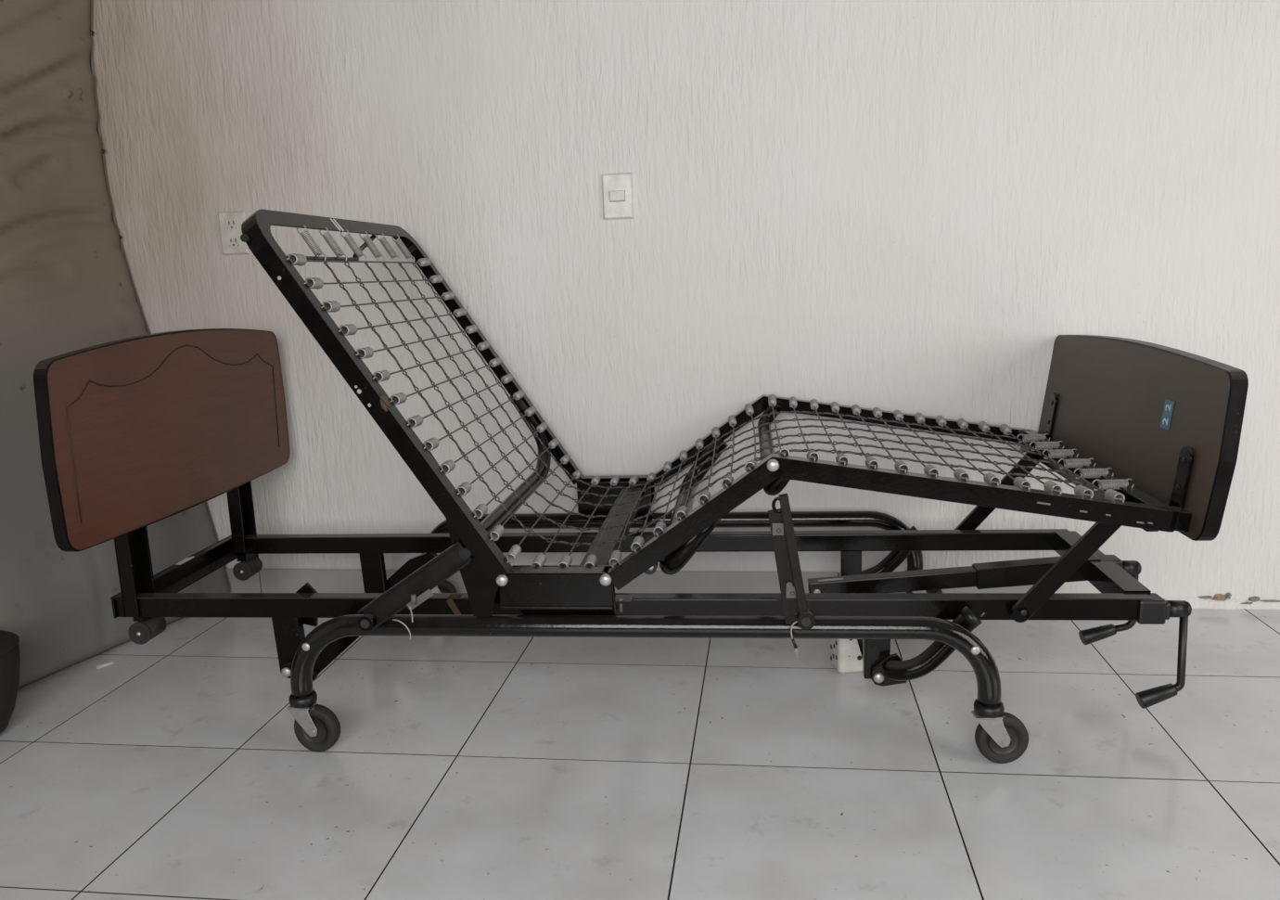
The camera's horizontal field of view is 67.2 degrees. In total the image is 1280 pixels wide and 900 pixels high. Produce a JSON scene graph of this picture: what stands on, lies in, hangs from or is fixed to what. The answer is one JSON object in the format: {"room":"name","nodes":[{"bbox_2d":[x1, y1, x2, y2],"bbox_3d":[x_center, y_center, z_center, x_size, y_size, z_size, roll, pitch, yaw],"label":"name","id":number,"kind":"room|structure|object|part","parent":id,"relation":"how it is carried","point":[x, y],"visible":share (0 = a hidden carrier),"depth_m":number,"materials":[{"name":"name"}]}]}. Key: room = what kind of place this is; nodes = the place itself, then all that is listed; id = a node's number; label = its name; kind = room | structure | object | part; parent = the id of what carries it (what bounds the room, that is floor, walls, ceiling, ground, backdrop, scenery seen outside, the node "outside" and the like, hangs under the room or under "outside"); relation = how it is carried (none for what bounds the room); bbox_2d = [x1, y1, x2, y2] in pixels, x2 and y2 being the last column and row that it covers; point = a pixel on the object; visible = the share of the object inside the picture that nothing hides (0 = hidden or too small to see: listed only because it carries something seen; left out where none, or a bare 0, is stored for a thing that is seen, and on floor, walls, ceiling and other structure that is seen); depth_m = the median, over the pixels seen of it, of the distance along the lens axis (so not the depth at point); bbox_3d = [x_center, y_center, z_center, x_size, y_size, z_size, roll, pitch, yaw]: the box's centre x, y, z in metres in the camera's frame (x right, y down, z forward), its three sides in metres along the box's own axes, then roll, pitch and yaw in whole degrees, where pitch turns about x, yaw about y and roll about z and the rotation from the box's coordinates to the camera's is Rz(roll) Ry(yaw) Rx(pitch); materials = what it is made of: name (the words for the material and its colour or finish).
{"room":"hospital room","nodes":[
{"label":"hospital room","id":0,"kind":"room"},
{"bbox_2d":[0,608,1279,899],"bbox_3d":[0.345,0.739,1.035,5.000,0.050,3.432,-1,11,8],"label":"floor","id":1,"kind":"structure","parent":0,"point":[177,767],"depth_m":1.76,"materials":[{"name":"grey tile"}]},
{"bbox_2d":[0,629,20,732],"bbox_3d":[-1.395,0.503,1.984,0.223,0.197,0.223,-1,11,8],"label":"tub","id":2,"kind":"object","parent":1,"relation":"on","point":[9,646],"visible":1,"depth_m":1.98,"materials":[{"name":"black plastic"}]},
{"bbox_3d":[-1.399,0.411,1.967,0.223,0.010,0.223,-1,11,8],"label":"lid","id":3,"kind":"part","parent":2,"relation":"part of","materials":[{"name":"black plastic"}]},
{"bbox_2d":[96,660,114,668],"bbox_3d":[-1.315,0.527,2.367,0.014,0.004,0.047,4,12,32],"label":"paper scrap","id":4,"kind":"object","parent":1,"relation":"on","point":[111,661],"visible":1,"depth_m":2.36,"materials":[{"name":"white paper"}]},
{"bbox_2d":[0,0,230,688],"bbox_3d":[-1.647,-0.401,2.086,0.388,1.946,1.403,2,11,21],"label":"mattress","id":5,"kind":"object","parent":1,"relation":"on","point":[67,285],"visible":0.66,"depth_m":2.42,"materials":[{"name":"beige fabric"}]},
{"bbox_3d":[-1.350,-0.519,2.679,0.238,1.931,0.008,-1,11,8],"label":"seam cord","id":6,"kind":"part","parent":5,"relation":"part of","materials":[{"name":"beige fabric"}]},
{"bbox_2d":[33,208,1248,763],"bbox_3d":[-0.025,-0.001,2.114,2.172,1.038,0.934,-1,11,6],"label":"hospital bed","id":7,"kind":"object","parent":1,"relation":"on","point":[137,432],"visible":1,"depth_m":1.90,"materials":[{"name":"black paint"}]},
{"bbox_3d":[-1.076,0.163,2.032,0.032,0.375,0.068,-1,11,6],"label":"headboard post","id":8,"kind":"part","parent":7,"relation":"part of","materials":[{"name":"black metal"}]},
{"bbox_3d":[-1.032,-0.072,2.195,0.024,0.391,0.900,-1,11,6],"label":"panel","id":9,"kind":"part","parent":7,"relation":"part of","materials":[{"name":"brown wood"}]},
{"bbox_3d":[-1.029,0.080,2.468,0.032,0.375,0.068,-1,11,6],"label":"headboard post","id":10,"kind":"part","parent":7,"relation":"part of","materials":[{"name":"black metal"}]},
{"bbox_3d":[-0.736,0.406,2.030,0.062,0.126,0.024,-1,11,6],"label":"hanging plate","id":11,"kind":"part","parent":7,"relation":"part of","materials":[{"name":"black paint"}]},
{"bbox_3d":[-0.702,0.327,2.040,0.046,0.096,0.008,-1,11,6],"label":"gusset plate","id":12,"kind":"part","parent":7,"relation":"part of","materials":[{"name":"black paint"}]},
{"bbox_3d":[-0.667,0.415,1.945,0.177,0.134,0.120,-1,11,6],"label":"hoist lever","id":13,"kind":"part","parent":7,"relation":"part of","materials":[{"name":"black paint"}]},
{"bbox_3d":[-0.622,-0.420,1.983,0.033,0.068,0.568,-2,10,3],"label":"brace rod","id":14,"kind":"part","parent":7,"relation":"part of","materials":[{"name":"black paint"}]},
{"bbox_3d":[-0.686,0.320,2.488,0.062,0.126,0.024,-1,11,6],"label":"hanging plate","id":15,"kind":"part","parent":7,"relation":"part of","materials":[{"name":"black paint"}]},
{"bbox_3d":[-0.601,0.300,2.554,0.177,0.134,0.120,-1,11,6],"label":"hoist lever","id":16,"kind":"part","parent":7,"relation":"part of","materials":[{"name":"black paint"}]},
{"bbox_3d":[-0.435,-0.166,2.129,0.465,0.689,0.840,-1,11,6],"label":"backrest frame","id":17,"kind":"part","parent":7,"relation":"part of","materials":[{"name":"black paint"}]},
{"bbox_3d":[-0.416,0.251,1.775,0.220,0.166,0.022,-1,11,6],"label":"lift arm","id":18,"kind":"part","parent":7,"relation":"part of","materials":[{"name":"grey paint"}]},
{"bbox_3d":[-0.403,0.274,1.763,0.054,0.042,0.002,-1,11,6],"label":"clip plate","id":19,"kind":"part","parent":7,"relation":"part of","materials":[{"name":"silver metal"}]},
{"bbox_3d":[-0.306,0.194,1.791,0.108,0.228,0.043,-1,11,6],"label":"lift lever","id":20,"kind":"part","parent":7,"relation":"part of","materials":[{"name":"black paint"}]},
{"bbox_3d":[-0.151,0.253,1.763,0.208,0.068,0.042,-1,11,6],"label":"seat plate","id":21,"kind":"part","parent":7,"relation":"part of","materials":[{"name":"black paint"}]},
{"bbox_3d":[-0.066,0.104,2.555,0.208,0.068,0.042,-1,11,6],"label":"seat plate","id":22,"kind":"part","parent":7,"relation":"part of","materials":[{"name":"black paint"}]},
{"bbox_3d":[-0.070,0.314,1.943,2.088,0.044,0.036,-1,11,6],"label":"rail","id":23,"kind":"part","parent":7,"relation":"part of","materials":[{"name":"black metal"}]},
{"bbox_3d":[-0.021,0.229,2.396,2.088,0.044,0.036,-1,11,6],"label":"rail","id":24,"kind":"part","parent":7,"relation":"part of","materials":[{"name":"black metal"}]},
{"bbox_3d":[0.096,0.129,1.715,0.319,0.240,0.034,-1,11,6],"label":"thigh rail","id":25,"kind":"part","parent":7,"relation":"part of","materials":[{"name":"black metal"}]},
{"bbox_3d":[0.181,-0.019,2.503,0.319,0.240,0.034,-1,11,6],"label":"thigh rail","id":26,"kind":"part","parent":7,"relation":"part of","materials":[{"name":"black metal"}]},
{"bbox_3d":[0.242,0.139,1.687,0.020,0.022,0.003,-1,11,6],"label":"clip plate","id":27,"kind":"part","parent":7,"relation":"part of","materials":[{"name":"silver metal"}]},
{"bbox_3d":[0.262,0.195,1.694,0.070,0.239,0.022,-1,11,6],"label":"lift arm","id":28,"kind":"part","parent":7,"relation":"part of","materials":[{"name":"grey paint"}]},
{"bbox_3d":[0.269,0.251,1.705,0.020,0.022,0.003,-1,11,6],"label":"clip plate","id":29,"kind":"part","parent":7,"relation":"part of","materials":[{"name":"silver metal"}]},
{"bbox_3d":[0.515,0.301,2.354,0.050,0.126,0.024,-1,11,6],"label":"hanging plate","id":30,"kind":"part","parent":7,"relation":"part of","materials":[{"name":"black paint"}]},
{"bbox_3d":[0.466,0.387,1.897,0.050,0.126,0.024,-1,11,6],"label":"hanging plate","id":31,"kind":"part","parent":7,"relation":"part of","materials":[{"name":"black paint"}]},
{"bbox_3d":[0.603,0.278,2.387,0.195,0.168,0.059,-1,11,6],"label":"hoist lever","id":32,"kind":"part","parent":7,"relation":"part of","materials":[{"name":"black paint"}]},
{"bbox_3d":[0.544,0.381,1.841,0.195,0.168,0.059,-1,11,6],"label":"hoist lever","id":33,"kind":"part","parent":7,"relation":"part of","materials":[{"name":"black paint"}]},
{"bbox_3d":[0.608,-0.002,2.048,0.681,0.141,0.843,-1,11,6],"label":"foot frame","id":34,"kind":"part","parent":7,"relation":"part of","materials":[{"name":"black paint"}]},
{"bbox_2d":[1012,430,1044,445],"bbox_3d":[0.974,-0.029,2.402,0.075,0.041,0.046,-1,11,6],"label":"spring","id":35,"kind":"object","parent":7,"relation":"attached to","point":[1015,432],"depth_m":2.39,"materials":[{"name":"black paint"}]},
{"bbox_3d":[1.040,0.321,2.060,0.049,0.143,0.015,-2,10,1],"label":"crank arm","id":36,"kind":"part","parent":7,"relation":"part of","materials":[{"name":"black plastic"}]},
{"bbox_3d":[0.991,-0.075,1.992,0.065,0.294,0.924,-1,11,6],"label":"panel","id":37,"kind":"part","parent":7,"relation":"part of","materials":[{"name":"brown wood"}]},
{"bbox_2d":[1139,502,1191,532],"bbox_3d":[0.892,0.115,1.640,0.075,0.041,0.046,-1,11,6],"label":"frame","id":38,"kind":"object","parent":7,"relation":"attached to","point":[1154,517],"depth_m":1.61,"materials":[{"name":"black paint"}]},
{"bbox_3d":[1.029,0.382,1.833,0.023,0.168,0.016,-1,11,6],"label":"crank arm","id":39,"kind":"part","parent":7,"relation":"part of","materials":[{"name":"black plastic"}]},
{"bbox_2d":[830,639,862,673],"bbox_3d":[0.473,0.451,2.184,0.069,0.092,0.069,-3,10,-6],"label":"block","id":40,"kind":"object","parent":1,"relation":"on","point":[846,656],"visible":0.63,"depth_m":2.15,"materials":[{"name":"white plastic"}]},
{"bbox_2d":[89,0,1279,609],"bbox_3d":[0.514,-0.894,2.408,5.000,2.750,0.111,-1,11,8],"label":"wall","id":41,"kind":"structure","parent":0,"point":[905,206],"depth_m":2.47,"materials":[{"name":"white paint"}]},
{"bbox_2d":[217,210,250,255],"bbox_3d":[-1.111,-0.593,2.633,0.079,0.114,0.011,-1,11,8],"label":"power outlet","id":42,"kind":"object","parent":41,"relation":"attached to","point":[230,223],"visible":0.99,"depth_m":2.63,"materials":[{"name":"beige plastic"}]},
{"bbox_2d":[225,218,238,230],"bbox_3d":[-1.112,-0.613,2.625,0.034,0.028,0.002,-1,11,8],"label":"receptacle","id":43,"kind":"object","parent":42,"relation":"attached to","point":[230,224],"depth_m":2.62,"materials":[{"name":"beige plastic"}]},
{"bbox_2d":[227,237,240,247],"bbox_3d":[-1.110,-0.567,2.634,0.034,0.028,0.002,-1,11,8],"label":"receptacle","id":44,"kind":"object","parent":42,"relation":"attached to","point":[232,242],"depth_m":2.63,"materials":[{"name":"beige plastic"}]},
{"bbox_2d":[601,172,634,219],"bbox_3d":[-0.058,-0.652,2.477,0.080,0.114,0.015,-1,11,8],"label":"light switch","id":45,"kind":"object","parent":41,"relation":"attached to","point":[617,188],"visible":1,"depth_m":2.47,"materials":[{"name":"beige plastic"}]},
{"bbox_2d":[224,568,1033,592],"bbox_3d":[-0.407,0.383,2.723,3.010,0.090,0.010,-1,11,8],"label":"baseboard","id":46,"kind":"structure","parent":41,"relation":"attached to","point":[266,580],"depth_m":2.66,"materials":[{"name":"grey tile"}]}
]}

